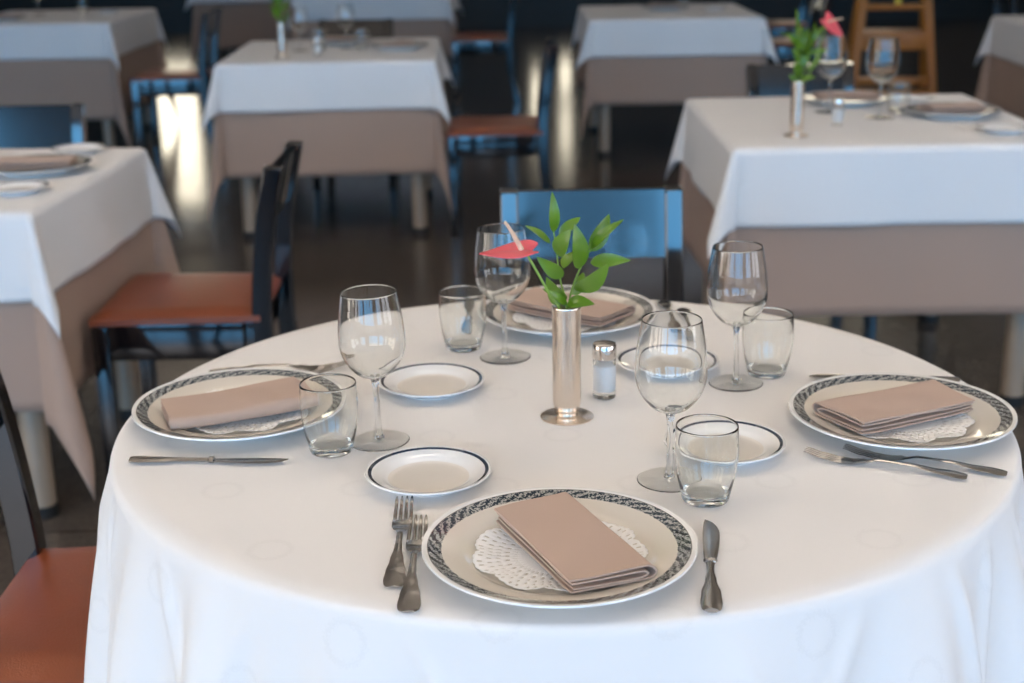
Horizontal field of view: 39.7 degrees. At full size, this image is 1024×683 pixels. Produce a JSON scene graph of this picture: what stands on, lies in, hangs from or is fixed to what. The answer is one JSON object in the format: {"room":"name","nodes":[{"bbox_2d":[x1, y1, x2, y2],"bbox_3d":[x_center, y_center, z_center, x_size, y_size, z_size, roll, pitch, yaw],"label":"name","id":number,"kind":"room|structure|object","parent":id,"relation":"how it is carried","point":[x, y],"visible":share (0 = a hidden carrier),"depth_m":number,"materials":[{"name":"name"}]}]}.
{"room":"restaurant","nodes":[
{"label":"restaurant","id":0,"kind":"room"},
{"bbox_2d":[0,19,1023,596],"bbox_3d":[-0.011,-0.619,6.773,13.000,0.100,19.700,-1,17,0],"label":"floor","id":1,"kind":"structure","parent":0,"point":[355,230],"depth_m":6.56,"materials":[{"name":"wood"}]},
{"bbox_2d":[0,103,86,395],"bbox_3d":[-1.495,-0.279,4.261,0.424,0.800,0.476,-1,17,0],"label":"dining chair","id":2,"kind":"object","parent":1,"relation":"on","point":[28,126],"visible":0.2,"depth_m":4.34,"materials":[{"name":"black paint"}]},
{"bbox_2d":[0,371,96,682],"bbox_3d":[-0.561,0.415,1.986,0.476,0.800,0.424,-1,17,0],"label":"dining chair","id":3,"kind":"object","parent":1,"relation":"on","point":[44,609],"visible":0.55,"depth_m":1.99,"materials":[{"name":"black paint"}]},
{"bbox_2d":[17,361,139,519],"bbox_3d":[-1.476,-0.043,3.598,0.892,0.744,0.812,0,17,3],"label":"dining table","id":4,"kind":"object","parent":1,"relation":"on","point":[33,428],"visible":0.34,"depth_m":3.32,"materials":[{"name":"grey metal"}]},
{"bbox_2d":[0,219,179,499],"bbox_3d":[-1.473,-0.097,3.576,1.188,0.634,1.071,0,17,3],"label":"cloth","id":5,"kind":"object","parent":4,"relation":"on","point":[41,371],"visible":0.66,"depth_m":3.18,"materials":[{"name":"beige fabric"}]},
{"bbox_2d":[0,148,180,339],"bbox_3d":[-1.485,-0.273,3.521,1.066,0.271,0.973,0,17,3],"label":"tablecloth","id":6,"kind":"object","parent":5,"relation":"on","point":[50,236],"visible":0.96,"depth_m":3.32,"materials":[{"name":"white fabric"}]},
{"bbox_2d":[0,180,49,195],"bbox_3d":[-1.141,-0.352,3.273,0.142,0.016,0.142,9,20,30],"label":"bread plate","id":7,"kind":"object","parent":6,"relation":"on","point":[17,187],"visible":1,"depth_m":3.30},
{"bbox_2d":[0,153,92,177],"bbox_3d":[-1.183,-0.433,3.525,0.272,0.023,0.272,6,18,20],"label":"dinner plate","id":8,"kind":"object","parent":6,"relation":"on","point":[82,160],"visible":0.62,"depth_m":3.50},
{"bbox_2d":[0,155,77,168],"bbox_3d":[-1.183,-0.447,3.523,0.187,0.020,0.093,-3,17,-5],"label":"folded napkin","id":9,"kind":"object","parent":8,"relation":"on","point":[9,162],"visible":1,"depth_m":3.50,"materials":[{"name":"beige fabric"}]},
{"bbox_2d":[50,143,104,154],"bbox_3d":[-1.159,-0.511,3.784,0.142,0.016,0.142,4,18,16],"label":"bread plate","id":10,"kind":"object","parent":6,"relation":"on","point":[73,148],"visible":0.91,"depth_m":3.81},
{"bbox_2d":[102,102,151,147],"bbox_3d":[-2.749,-1.602,8.662,0.912,0.744,1.092,-1,17,0],"label":"dining table","id":11,"kind":"object","parent":1,"relation":"on","point":[108,125],"visible":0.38,"depth_m":8.28,"materials":[{"name":"grey metal"}]},
{"bbox_2d":[0,39,179,147],"bbox_3d":[-2.749,-1.594,8.662,1.109,0.764,1.284,-1,17,0],"label":"cloth","id":12,"kind":"object","parent":11,"relation":"on","point":[106,92],"visible":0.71,"depth_m":8.12,"materials":[{"name":"beige fabric"}]},
{"bbox_2d":[0,8,168,71],"bbox_3d":[-2.761,-1.836,8.602,1.087,0.273,1.280,-1,17,0],"label":"tablecloth","id":13,"kind":"object","parent":12,"relation":"on","point":[56,34],"visible":0.97,"depth_m":8.05,"materials":[{"name":"white fabric"}]},
{"bbox_2d":[130,8,221,148],"bbox_3d":[-1.919,-1.506,8.214,0.476,0.800,0.424,-1,17,0],"label":"dining chair","id":14,"kind":"object","parent":1,"relation":"on","point":[153,82],"visible":0.84,"depth_m":8.04,"materials":[{"name":"black paint"}]},
{"bbox_2d":[88,141,303,474],"bbox_3d":[-0.758,-0.069,3.546,0.476,0.800,0.424,-1,17,0],"label":"dining chair","id":15,"kind":"object","parent":1,"relation":"on","point":[151,318],"visible":0.79,"depth_m":3.37,"materials":[{"name":"black paint"}]},
{"bbox_2d":[207,49,232,65],"bbox_3d":[-2.303,-2.963,12.995,0.932,0.744,0.992,-1,17,0],"label":"dining table","id":16,"kind":"object","parent":1,"relation":"on","point":[228,51],"visible":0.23,"depth_m":13.07,"materials":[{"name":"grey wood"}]},
{"bbox_2d":[190,1,291,67],"bbox_3d":[-2.298,-2.921,13.007,1.136,0.838,1.204,-1,17,0],"label":"cloth","id":17,"kind":"object","parent":16,"relation":"on","point":[242,23],"visible":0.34,"depth_m":12.50,"materials":[{"name":"beige fabric"}]},
{"bbox_2d":[185,0,291,9],"bbox_3d":[-2.315,-3.189,12.910,1.105,0.273,1.175,-1,17,0],"label":"tablecloth","id":18,"kind":"object","parent":17,"relation":"on","point":[189,2],"visible":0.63,"depth_m":12.43,"materials":[{"name":"white fabric"}]},
{"bbox_2d":[240,173,431,238],"bbox_3d":[-0.782,-0.942,6.438,0.872,0.744,0.992,-2,17,-2],"label":"dining table","id":19,"kind":"object","parent":1,"relation":"on","point":[421,183],"visible":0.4,"depth_m":6.08,"materials":[{"name":"grey metal"}]},
{"bbox_2d":[209,85,452,224],"bbox_3d":[-0.786,-0.983,6.421,1.026,0.661,1.154,-2,17,-2],"label":"cloth","id":20,"kind":"object","parent":19,"relation":"on","point":[375,141],"visible":0.62,"depth_m":5.93,"materials":[{"name":"beige fabric"}]},
{"bbox_2d":[202,37,454,131],"bbox_3d":[-0.780,-1.177,6.371,1.049,0.269,1.161,-2,17,-2],"label":"tablecloth","id":21,"kind":"object","parent":20,"relation":"on","point":[250,79],"visible":0.97,"depth_m":5.86,"materials":[{"name":"white fabric"}]},
{"bbox_2d":[275,22,289,57],"bbox_3d":[-0.978,-1.280,6.017,0.067,0.147,0.067,-1,17,0],"label":"bud vase","id":22,"kind":"object","parent":21,"relation":"on","point":[281,35],"visible":1,"depth_m":6.00,"materials":[{"name":"silver metal"}]},
{"bbox_2d":[270,0,289,22],"bbox_3d":[-0.992,-1.392,5.989,0.128,0.301,0.072,14,23,40],"label":"leafy sprig","id":23,"kind":"object","parent":22,"relation":"in","point":[278,10],"visible":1,"depth_m":5.98,"materials":[{"name":"green plant"}]},
{"bbox_2d":[290,6,308,50],"bbox_3d":[-0.940,-1.383,6.268,0.080,0.190,0.080,-1,17,0],"label":"wine glass","id":24,"kind":"object","parent":21,"relation":"on","point":[298,15],"visible":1,"depth_m":6.23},
{"bbox_2d":[290,6,307,31],"bbox_3d":[-0.941,-1.421,6.256,0.080,0.109,0.080,-1,17,0],"label":"bowl","id":25,"kind":"object","parent":24,"relation":"on","point":[298,14],"depth_m":6.22,"materials":[{"name":"clear glass"}]},
{"bbox_2d":[311,29,326,49],"bbox_3d":[-0.859,-1.341,6.302,0.069,0.088,0.069,-1,17,0],"label":"tumbler","id":26,"kind":"object","parent":21,"relation":"on","point":[321,33],"visible":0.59,"depth_m":6.28,"materials":[{"name":"clear glass"}]},
{"bbox_2d":[337,4,354,47],"bbox_3d":[-0.745,-1.416,6.363,0.080,0.190,0.080,-1,17,0],"label":"wine glass","id":27,"kind":"object","parent":21,"relation":"on","point":[345,12],"visible":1,"depth_m":6.32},
{"bbox_2d":[337,4,354,28],"bbox_3d":[-0.746,-1.454,6.351,0.080,0.109,0.080,-1,17,0],"label":"bowl","id":28,"kind":"object","parent":27,"relation":"on","point":[345,12],"depth_m":6.32,"materials":[{"name":"clear glass"}]},
{"bbox_2d":[353,28,368,49],"bbox_3d":[-0.672,-1.345,6.302,0.069,0.088,0.069,-1,17,0],"label":"tumbler","id":29,"kind":"object","parent":21,"relation":"on","point":[360,36],"visible":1,"depth_m":6.28,"materials":[{"name":"clear glass"}]},
{"bbox_2d":[368,41,428,50],"bbox_3d":[-0.503,-1.310,6.293,0.272,0.023,0.272,3,18,14],"label":"dinner plate","id":30,"kind":"object","parent":21,"relation":"on","point":[417,44],"visible":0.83,"depth_m":6.23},
{"bbox_2d":[380,39,414,46],"bbox_3d":[-0.506,-1.323,6.290,0.093,0.020,0.187,6,19,20],"label":"folded napkin","id":31,"kind":"object","parent":30,"relation":"on","point":[398,43],"visible":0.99,"depth_m":6.25,"materials":[{"name":"beige fabric"}]},
{"bbox_2d":[312,18,396,189],"bbox_3d":[-0.797,-1.216,7.220,0.424,0.800,0.476,-1,17,0],"label":"dining chair","id":32,"kind":"object","parent":1,"relation":"on","point":[377,28],"visible":0.12,"depth_m":7.30,"materials":[{"name":"black paint"}]},
{"bbox_2d":[443,55,447,92],"bbox_3d":[-1.022,-2.330,10.895,1.092,0.744,0.992,-1,17,0],"label":"dining table","id":33,"kind":"object","parent":1,"relation":"on","point":[446,56],"visible":0.07,"depth_m":11.34,"materials":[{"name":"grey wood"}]},
{"bbox_2d":[291,11,460,63],"bbox_3d":[-1.030,-2.377,10.865,1.250,0.642,1.167,-1,17,0],"label":"cloth","id":34,"kind":"object","parent":33,"relation":"on","point":[443,29],"visible":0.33,"depth_m":10.37,"materials":[{"name":"beige fabric"}]},
{"bbox_2d":[287,0,462,30],"bbox_3d":[-1.029,-2.563,10.832,1.281,0.273,1.162,-1,17,0],"label":"tablecloth","id":35,"kind":"object","parent":34,"relation":"on","point":[317,10],"visible":0.83,"depth_m":10.32,"materials":[{"name":"white fabric"}]},
{"bbox_2d":[452,0,520,104],"bbox_3d":[-0.180,-2.119,10.076,0.476,0.800,0.424,-1,17,0],"label":"dining chair","id":36,"kind":"object","parent":1,"relation":"on","point":[502,42],"visible":1,"depth_m":9.89,"materials":[{"name":"black paint"}]},
{"bbox_2d":[447,37,559,237],"bbox_3d":[-0.033,-0.890,6.133,0.476,0.800,0.424,-1,17,0],"label":"dining chair","id":37,"kind":"object","parent":1,"relation":"on","point":[468,136],"visible":0.92,"depth_m":5.95,"materials":[{"name":"black paint"}]},
{"bbox_2d":[500,185,682,301],"bbox_3d":[0.172,0.126,2.867,0.424,0.800,0.476,-1,17,0],"label":"dining chair","id":38,"kind":"object","parent":1,"relation":"on","point":[652,224],"visible":0.17,"depth_m":2.95,"materials":[{"name":"black paint"}]},
{"bbox_2d":[589,105,610,156],"bbox_3d":[0.893,-1.536,8.242,0.912,0.744,1.042,-1,17,0],"label":"dining table","id":39,"kind":"object","parent":1,"relation":"on","point":[599,115],"visible":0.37,"depth_m":7.88,"materials":[{"name":"grey metal"}]},
{"bbox_2d":[573,41,766,139],"bbox_3d":[0.888,-1.586,8.223,1.044,0.642,1.169,-1,17,0],"label":"cloth","id":40,"kind":"object","parent":39,"relation":"on","point":[657,79],"visible":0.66,"depth_m":7.71,"materials":[{"name":"beige fabric"}]},
{"bbox_2d":[571,3,778,69],"bbox_3d":[0.882,-1.763,8.160,1.103,0.272,1.212,-1,17,0],"label":"tablecloth","id":41,"kind":"object","parent":40,"relation":"on","point":[601,30],"visible":0.96,"depth_m":7.64,"materials":[{"name":"white fabric"}]},
{"bbox_2d":[766,0,812,36],"bbox_3d":[2.046,-2.352,10.696,0.476,0.800,0.424,-1,17,0],"label":"dining chair","id":42,"kind":"object","parent":1,"relation":"on","point":[775,27],"visible":0.34,"depth_m":10.50,"materials":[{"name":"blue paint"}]},
{"bbox_2d":[767,0,832,63],"bbox_3d":[1.844,-1.931,9.360,0.476,0.800,0.424,-1,17,0],"label":"dining chair","id":43,"kind":"object","parent":1,"relation":"on","point":[783,46],"visible":0.27,"depth_m":9.18,"materials":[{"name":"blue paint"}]},
{"bbox_2d":[746,62,854,96],"bbox_3d":[1.036,-0.545,4.967,0.424,0.800,0.476,-1,17,0],"label":"dining chair","id":44,"kind":"object","parent":1,"relation":"on","point":[761,80],"visible":0.12,"depth_m":5.05,"materials":[{"name":"black paint"}]},
{"bbox_2d":[702,273,1023,407],"bbox_3d":[1.030,-0.295,4.261,0.872,0.744,0.952,-1,17,0],"label":"dining table","id":45,"kind":"object","parent":1,"relation":"on","point":[1011,391],"visible":0.2,"depth_m":3.93,"materials":[{"name":"grey metal"}]},
{"bbox_2d":[679,162,1023,316],"bbox_3d":[1.028,-0.343,4.235,1.039,0.642,1.097,-1,17,0],"label":"cloth","id":46,"kind":"object","parent":45,"relation":"on","point":[963,268],"visible":0.45,"depth_m":3.78,"materials":[{"name":"beige fabric"}]},
{"bbox_2d":[665,93,1023,258],"bbox_3d":[1.034,-0.517,4.184,1.058,0.286,1.123,-1,17,0],"label":"tablecloth","id":47,"kind":"object","parent":46,"relation":"on","point":[910,167],"visible":0.86,"depth_m":3.71,"materials":[{"name":"white fabric"}]},
{"bbox_2d":[783,81,808,137],"bbox_3d":[0.771,-0.629,3.831,0.067,0.147,0.067,-1,17,0],"label":"bud vase","id":48,"kind":"object","parent":47,"relation":"on","point":[797,88],"visible":1,"depth_m":3.82,"materials":[{"name":"silver metal"}]},
{"bbox_2d":[780,8,826,81],"bbox_3d":[0.780,-0.741,3.804,0.128,0.301,0.072,-8,19,-22],"label":"leafy sprig","id":49,"kind":"object","parent":48,"relation":"in","point":[803,42],"visible":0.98,"depth_m":3.78,"materials":[{"name":"green plant"}]},
{"bbox_2d":[803,12,842,83],"bbox_3d":[0.811,-0.720,3.741,0.114,0.293,0.060,7,19,24],"label":"anthurium","id":50,"kind":"object","parent":48,"relation":"in","point":[830,23],"visible":1,"depth_m":3.70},
{"bbox_2d":[814,34,847,113],"bbox_3d":[0.951,-0.800,4.229,0.096,0.228,0.096,-1,17,0],"label":"wine glass","id":51,"kind":"object","parent":47,"relation":"on","point":[832,63],"visible":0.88,"depth_m":4.18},
{"bbox_2d":[815,34,847,78],"bbox_3d":[0.950,-0.846,4.215,0.096,0.131,0.096,-1,17,0],"label":"bowl","id":52,"kind":"object","parent":51,"relation":"on","point":[833,62],"depth_m":4.18,"materials":[{"name":"clear glass"}]},
{"bbox_2d":[832,98,843,125],"bbox_3d":[0.921,-0.649,4.003,0.032,0.075,0.032,-1,17,0],"label":"salt shaker","id":53,"kind":"object","parent":47,"relation":"on","point":[838,103],"visible":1,"depth_m":3.99,"materials":[{"name":"clear glass"}]},
{"bbox_2d":[804,91,886,106],"bbox_3d":[1.047,-0.755,4.427,0.272,0.023,0.272,1,17,7],"label":"dinner plate","id":54,"kind":"object","parent":47,"relation":"on","point":[810,96],"visible":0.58,"depth_m":4.39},
{"bbox_2d":[814,91,878,100],"bbox_3d":[1.047,-0.768,4.425,0.187,0.020,0.093,-3,17,-5],"label":"folded napkin","id":55,"kind":"object","parent":54,"relation":"on","point":[858,95],"visible":0.93,"depth_m":4.40,"materials":[{"name":"beige fabric"}]},
{"bbox_2d":[864,37,899,119],"bbox_3d":[1.072,-0.763,4.105,0.096,0.228,0.096,-1,17,0],"label":"wine glass","id":56,"kind":"object","parent":47,"relation":"on","point":[883,53],"visible":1,"depth_m":4.06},
{"bbox_2d":[866,37,899,83],"bbox_3d":[1.071,-0.809,4.090,0.096,0.131,0.096,-1,17,0],"label":"bowl","id":57,"kind":"object","parent":56,"relation":"on","point":[883,53],"depth_m":4.05,"materials":[{"name":"clear glass"}]},
{"bbox_2d":[886,81,910,112],"bbox_3d":[1.149,-0.726,4.216,0.069,0.088,0.069,-1,17,0],"label":"tumbler","id":58,"kind":"object","parent":47,"relation":"on","point":[898,93],"visible":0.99,"depth_m":4.19,"materials":[{"name":"clear glass"}]},
{"bbox_2d":[909,94,934,103],"bbox_3d":[1.249,-0.755,4.428,0.142,0.016,0.142,-12,20,-30],"label":"bread plate","id":59,"kind":"object","parent":47,"relation":"on","point":[914,98],"visible":0.52,"depth_m":4.44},
{"bbox_2d":[905,102,1001,119],"bbox_3d":[1.288,-0.671,4.145,0.278,0.023,0.278,-5,18,-14],"label":"dinner plate","id":60,"kind":"object","parent":47,"relation":"on","point":[991,109],"visible":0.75,"depth_m":4.11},
{"bbox_2d":[916,102,986,113],"bbox_3d":[1.288,-0.685,4.144,0.187,0.020,0.093,-5,18,-14],"label":"folded napkin","id":61,"kind":"object","parent":60,"relation":"on","point":[938,108],"visible":1,"depth_m":4.12,"materials":[{"name":"beige fabric"}]},
{"bbox_2d":[976,122,1023,134],"bbox_3d":[1.335,-0.577,3.850,0.142,0.016,0.142,-6,18,-16],"label":"bread plate","id":62,"kind":"object","parent":47,"relation":"on","point":[999,128],"visible":1,"depth_m":3.87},
{"bbox_2d":[847,0,936,93],"bbox_3d":[2.172,-1.653,8.149,0.545,0.988,0.529,1,17,8],"label":"high chair","id":63,"kind":"object","parent":1,"relation":"on","point":[921,39],"visible":0.66,"depth_m":7.96,"materials":[{"name":"brown wood"}]},
{"bbox_2d":[992,0,1016,16],"bbox_3d":[3.545,-2.080,9.742,0.476,0.800,0.424,-1,17,0],"label":"dining chair","id":64,"kind":"object","parent":1,"relation":"on","point":[995,3],"visible":0.12,"depth_m":9.81,"materials":[{"name":"black paint"}]},
{"bbox_3d":[2.999,-1.209,7.077,0.892,0.744,0.992,-1,17,0],"label":"dining table","id":65,"kind":"object","parent":1,"relation":"on","visible":0},
{"bbox_2d":[975,54,1023,119],"bbox_3d":[2.999,-1.260,7.060,1.057,0.642,1.189,-1,17,0],"label":"cloth","id":66,"kind":"object","parent":65,"relation":"on","point":[1001,81],"visible":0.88,"depth_m":7.31,"materials":[{"name":"beige fabric"}]},
{"bbox_2d":[974,15,1023,66],"bbox_3d":[2.991,-1.440,7.002,1.074,0.271,1.173,-1,17,0],"label":"tablecloth","id":67,"kind":"object","parent":66,"relation":"on","point":[1004,37],"visible":1,"depth_m":7.26,"materials":[{"name":"white fabric"}]},
{"bbox_3d":[0.068,0.451,1.924,1.088,0.746,1.088,-1,17,0],"label":"round table","id":68,"kind":"object","parent":1,"relation":"on","visible":0},
{"bbox_2d":[84,300,1023,682],"bbox_3d":[0.067,0.348,1.888,1.183,0.536,1.177,-1,17,0],"label":"tablecloth","id":69,"kind":"object","parent":68,"relation":"on","point":[827,571],"visible":0.69,"depth_m":1.49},
{"bbox_2d":[129,456,288,462],"bbox_3d":[-0.357,0.139,1.667,0.188,0.007,0.020,0,17,3],"label":"knife","id":70,"kind":"object","parent":69,"relation":"on","point":[141,459],"visible":1,"depth_m":1.67,"materials":[{"name":"silver metal"}]},
{"bbox_2d":[131,367,317,440],"bbox_3d":[-0.345,0.087,1.811,0.272,0.023,0.272,-9,19,-24],"label":"dinner plate","id":71,"kind":"object","parent":69,"relation":"on","point":[146,412],"visible":0.42,"depth_m":1.84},
{"bbox_2d":[195,389,300,433],"bbox_3d":[-0.344,0.088,1.811,0.173,0.007,0.175,7,19,24],"label":"doily","id":72,"kind":"object","parent":71,"relation":"on","point":[220,429],"visible":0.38,"depth_m":1.77,"materials":[{"name":"white"}]},
{"bbox_2d":[161,377,299,429],"bbox_3d":[-0.348,0.079,1.793,0.187,0.020,0.093,-9,19,-23],"label":"folded napkin","id":73,"kind":"object","parent":72,"relation":"on","point":[278,396],"visible":0.89,"depth_m":1.77,"materials":[{"name":"beige fabric"}]},
{"bbox_2d":[209,361,345,371],"bbox_3d":[-0.326,0.035,1.990,0.198,0.009,0.022,-2,17,-3],"label":"fork","id":74,"kind":"object","parent":69,"relation":"on","point":[305,367],"visible":0.82,"depth_m":1.99,"materials":[{"name":"silver metal"}]},
{"bbox_2d":[299,373,357,457],"bbox_3d":[-0.216,0.090,1.682,0.069,0.088,0.069,-1,17,0],"label":"tumbler","id":75,"kind":"object","parent":69,"relation":"on","point":[328,403],"visible":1,"depth_m":1.66,"materials":[{"name":"clear glass"}]},
{"bbox_2d":[338,284,409,451],"bbox_3d":[-0.166,0.031,1.696,0.080,0.191,0.080,4,18,17],"label":"wine glass","id":76,"kind":"object","parent":69,"relation":"on","point":[371,330],"visible":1,"depth_m":1.66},
{"bbox_2d":[338,284,405,379],"bbox_3d":[-0.167,-0.007,1.685,0.080,0.109,0.080,-3,17,0],"label":"bowl","id":77,"kind":"object","parent":76,"relation":"on","point":[371,330],"depth_m":1.65,"materials":[{"name":"clear glass"}]},
{"bbox_2d":[383,496,413,587],"bbox_3d":[-0.115,0.202,1.446,0.022,0.009,0.198,-1,17,-1],"label":"fork","id":78,"kind":"object","parent":69,"relation":"on","point":[395,573],"visible":1,"depth_m":1.41,"materials":[{"name":"silver metal"}]},
{"bbox_2d":[397,514,427,612],"bbox_3d":[-0.097,0.216,1.398,0.022,0.009,0.198,-1,17,0],"label":"fork","id":79,"kind":"object","parent":69,"relation":"on","point":[409,601],"visible":0.95,"depth_m":1.36,"materials":[{"name":"silver metal"}]},
{"bbox_2d":[365,446,490,496],"bbox_3d":[-0.094,0.151,1.601,0.142,0.016,0.142,9,20,30],"label":"bread plate","id":80,"kind":"object","parent":69,"relation":"on","point":[421,471],"visible":1,"depth_m":1.61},
{"bbox_2d":[379,362,483,399],"bbox_3d":[-0.108,0.057,1.904,0.142,0.016,0.142,-12,20,-30],"label":"bread plate","id":81,"kind":"object","parent":69,"relation":"on","point":[425,380],"visible":1,"depth_m":1.92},
{"bbox_2d":[439,285,485,352],"bbox_3d":[-0.072,-0.031,2.062,0.069,0.088,0.069,-1,17,0],"label":"tumbler","id":82,"kind":"object","parent":69,"relation":"on","point":[462,308],"visible":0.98,"depth_m":2.04,"materials":[{"name":"clear glass"}]},
{"bbox_2d":[474,223,530,364],"bbox_3d":[-0.013,-0.068,2.004,0.080,0.191,0.080,14,23,40],"label":"wine glass","id":83,"kind":"object","parent":69,"relation":"on","point":[502,281],"visible":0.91,"depth_m":1.97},
{"bbox_2d":[474,223,530,303],"bbox_3d":[-0.014,-0.106,1.992,0.080,0.109,0.080,-2,17,0],"label":"bowl","id":84,"kind":"object","parent":83,"relation":"on","point":[501,280],"depth_m":1.96,"materials":[{"name":"clear glass"}]},
{"bbox_2d":[421,487,697,607],"bbox_3d":[0.047,0.208,1.402,0.272,0.023,0.272,-10,19,-26],"label":"dinner plate","id":85,"kind":"object","parent":69,"relation":"on","point":[448,547],"visible":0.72,"depth_m":1.41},
{"bbox_2d":[472,521,647,591],"bbox_3d":[0.048,0.209,1.402,0.173,0.007,0.175,0,17,3],"label":"doily","id":86,"kind":"object","parent":85,"relation":"on","point":[521,555],"visible":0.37,"depth_m":1.39,"materials":[{"name":"white"}]},
{"bbox_2d":[494,492,656,593],"bbox_3d":[0.059,0.196,1.393,0.093,0.020,0.187,-8,19,-22],"label":"folded napkin","id":87,"kind":"object","parent":86,"relation":"on","point":[577,549],"visible":1,"depth_m":1.37,"materials":[{"name":"beige fabric"}]},
{"bbox_2d":[540,302,593,425],"bbox_3d":[0.069,0.026,1.775,0.067,0.147,0.067,-1,17,0],"label":"bud vase","id":88,"kind":"object","parent":69,"relation":"on","point":[566,324],"visible":0.92,"depth_m":1.76,"materials":[{"name":"silver metal"}]},
{"bbox_2d":[479,221,560,308],"bbox_3d":[0.015,-0.037,1.709,0.105,0.223,0.061,-4,18,-9],"label":"anthurium","id":89,"kind":"object","parent":88,"relation":"in","point":[522,248],"visible":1,"depth_m":1.69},
{"bbox_2d":[525,192,630,309],"bbox_3d":[0.081,-0.075,1.747,0.128,0.223,0.063,-1,17,0],"label":"leafy sprig","id":90,"kind":"object","parent":88,"relation":"in","point":[593,282],"visible":0.88,"depth_m":1.73,"materials":[{"name":"green plant"}]},
{"bbox_2d":[486,285,656,336],"bbox_3d":[0.087,-0.041,2.196,0.272,0.023,0.272,-2,17,-4],"label":"dinner plate","id":91,"kind":"object","parent":69,"relation":"on","point":[643,305],"visible":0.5,"depth_m":2.19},
{"bbox_2d":[512,311,615,330],"bbox_3d":[0.088,-0.041,2.198,0.175,0.007,0.173,5,18,17],"label":"doily","id":92,"kind":"object","parent":91,"relation":"on","point":[535,321],"visible":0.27,"depth_m":2.17,"materials":[{"name":"white"}]},
{"bbox_2d":[507,287,634,325],"bbox_3d":[0.089,-0.054,2.193,0.187,0.020,0.093,12,22,36],"label":"folded napkin","id":93,"kind":"object","parent":92,"relation":"on","point":[533,301],"visible":0.65,"depth_m":2.17,"materials":[{"name":"beige fabric"}]},
{"bbox_2d":[592,340,616,399],"bbox_3d":[0.121,0.037,1.853,0.032,0.075,0.032,-1,17,0],"label":"salt shaker","id":94,"kind":"object","parent":69,"relation":"on","point":[603,351],"visible":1,"depth_m":1.84,"materials":[{"name":"clear glass"}]},
{"bbox_2d":[616,346,718,371],"bbox_3d":[0.216,0.031,1.968,0.142,0.016,0.142,-12,20,-30],"label":"bread plate","id":95,"kind":"object","parent":69,"relation":"on","point":[625,358],"visible":0.26,"depth_m":1.97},
{"bbox_2d":[634,310,707,492],"bbox_3d":[0.175,0.066,1.566,0.080,0.190,0.080,-1,17,0],"label":"wine glass","id":96,"kind":"object","parent":69,"relation":"on","point":[671,370],"visible":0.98,"depth_m":1.53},
{"bbox_2d":[634,310,707,413],"bbox_3d":[0.174,0.027,1.554,0.080,0.109,0.080,-1,17,0],"label":"bowl","id":97,"kind":"object","parent":96,"relation":"on","point":[671,370],"depth_m":1.52,"materials":[{"name":"clear glass"}]},
{"bbox_2d":[674,414,738,507],"bbox_3d":[0.209,0.131,1.527,0.069,0.088,0.069,-1,17,0],"label":"tumbler","id":98,"kind":"object","parent":69,"relation":"on","point":[706,446],"visible":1,"depth_m":1.50,"materials":[{"name":"clear glass"}]},
{"bbox_2d":[700,520,722,612],"bbox_3d":[0.194,0.216,1.388,0.020,0.008,0.198,1,17,7],"label":"knife","id":99,"kind":"object","parent":69,"relation":"on","point":[711,601],"visible":1,"depth_m":1.37,"materials":[{"name":"silver metal"}]},
{"bbox_2d":[664,419,785,465],"bbox_3d":[0.250,0.123,1.671,0.142,0.016,0.142,-12,20,-30],"label":"bread plate","id":100,"kind":"object","parent":69,"relation":"on","point":[757,442],"visible":0.4,"depth_m":1.68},
{"bbox_2d":[707,240,767,391],"bbox_3d":[0.297,-0.034,1.878,0.080,0.191,0.080,-16,23,-40],"label":"wine glass","id":101,"kind":"object","parent":69,"relation":"on","point":[737,279],"visible":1,"depth_m":1.84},
{"bbox_2d":[707,240,767,326],"bbox_3d":[0.297,-0.072,1.866,0.080,0.109,0.080,-2,17,0],"label":"bowl","id":102,"kind":"object","parent":101,"relation":"on","point":[737,279],"depth_m":1.84,"materials":[{"name":"clear glass"}]},
{"bbox_2d":[742,307,793,379],"bbox_3d":[0.347,0.004,1.925,0.069,0.088,0.069,-1,17,0],"label":"tumbler","id":103,"kind":"object","parent":69,"relation":"on","point":[767,341],"visible":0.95,"depth_m":1.90,"materials":[{"name":"clear glass"}]},
{"bbox_2d":[809,374,959,381],"bbox_3d":[0.500,0.048,1.907,0.198,0.008,0.021,1,17,8],"label":"knife","id":104,"kind":"object","parent":69,"relation":"on","point":[957,379],"visible":0.38,"depth_m":1.91,"materials":[{"name":"silver metal"}]},
{"bbox_2d":[804,447,967,478],"bbox_3d":[0.425,0.139,1.618,0.182,0.009,0.020,7,19,23],"label":"fork","id":105,"kind":"object","parent":69,"relation":"on","point":[955,474],"visible":1,"depth_m":1.62,"materials":[{"name":"silver metal"}]},
{"bbox_2d":[788,373,1017,449],"bbox_3d":[0.479,0.092,1.746,0.272,0.023,0.272,-6,18,-17],"label":"dinner plate","id":106,"kind":"object","parent":69,"relation":"on","point":[995,418],"visible":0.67,"depth_m":1.75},
{"bbox_2d":[833,413,974,442],"bbox_3d":[0.479,0.093,1.748,0.175,0.007,0.173,7,19,23],"label":"doily","id":107,"kind":"object","parent":106,"relation":"on","point":[949,425],"visible":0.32,"depth_m":1.71,"materials":[{"name":"white"}]},
{"bbox_2d":[812,380,974,434],"bbox_3d":[0.472,0.079,1.745,0.187,0.020,0.093,-9,19,-25],"label":"folded napkin","id":108,"kind":"object","parent":107,"relation":"on","point":[924,401],"visible":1,"depth_m":1.73,"materials":[{"name":"beige fabric"}]},
{"bbox_2d":[843,444,1007,475],"bbox_3d":[0.472,0.136,1.625,0.182,0.009,0.020,6,19,23],"label":"fork","id":109,"kind":"object","parent":69,"relation":"on","point":[991,470],"visible":1,"depth_m":1.62,"materials":[{"name":"silver metal"}]},
{"bbox_2d":[0,0,1023,32],"bbox_3d":[-0.091,-5.099,15.588,13.000,3.200,0.200,-1,17,0],"label":"wall","id":110,"kind":"structure","parent":0,"point":[173,17],"depth_m":15.92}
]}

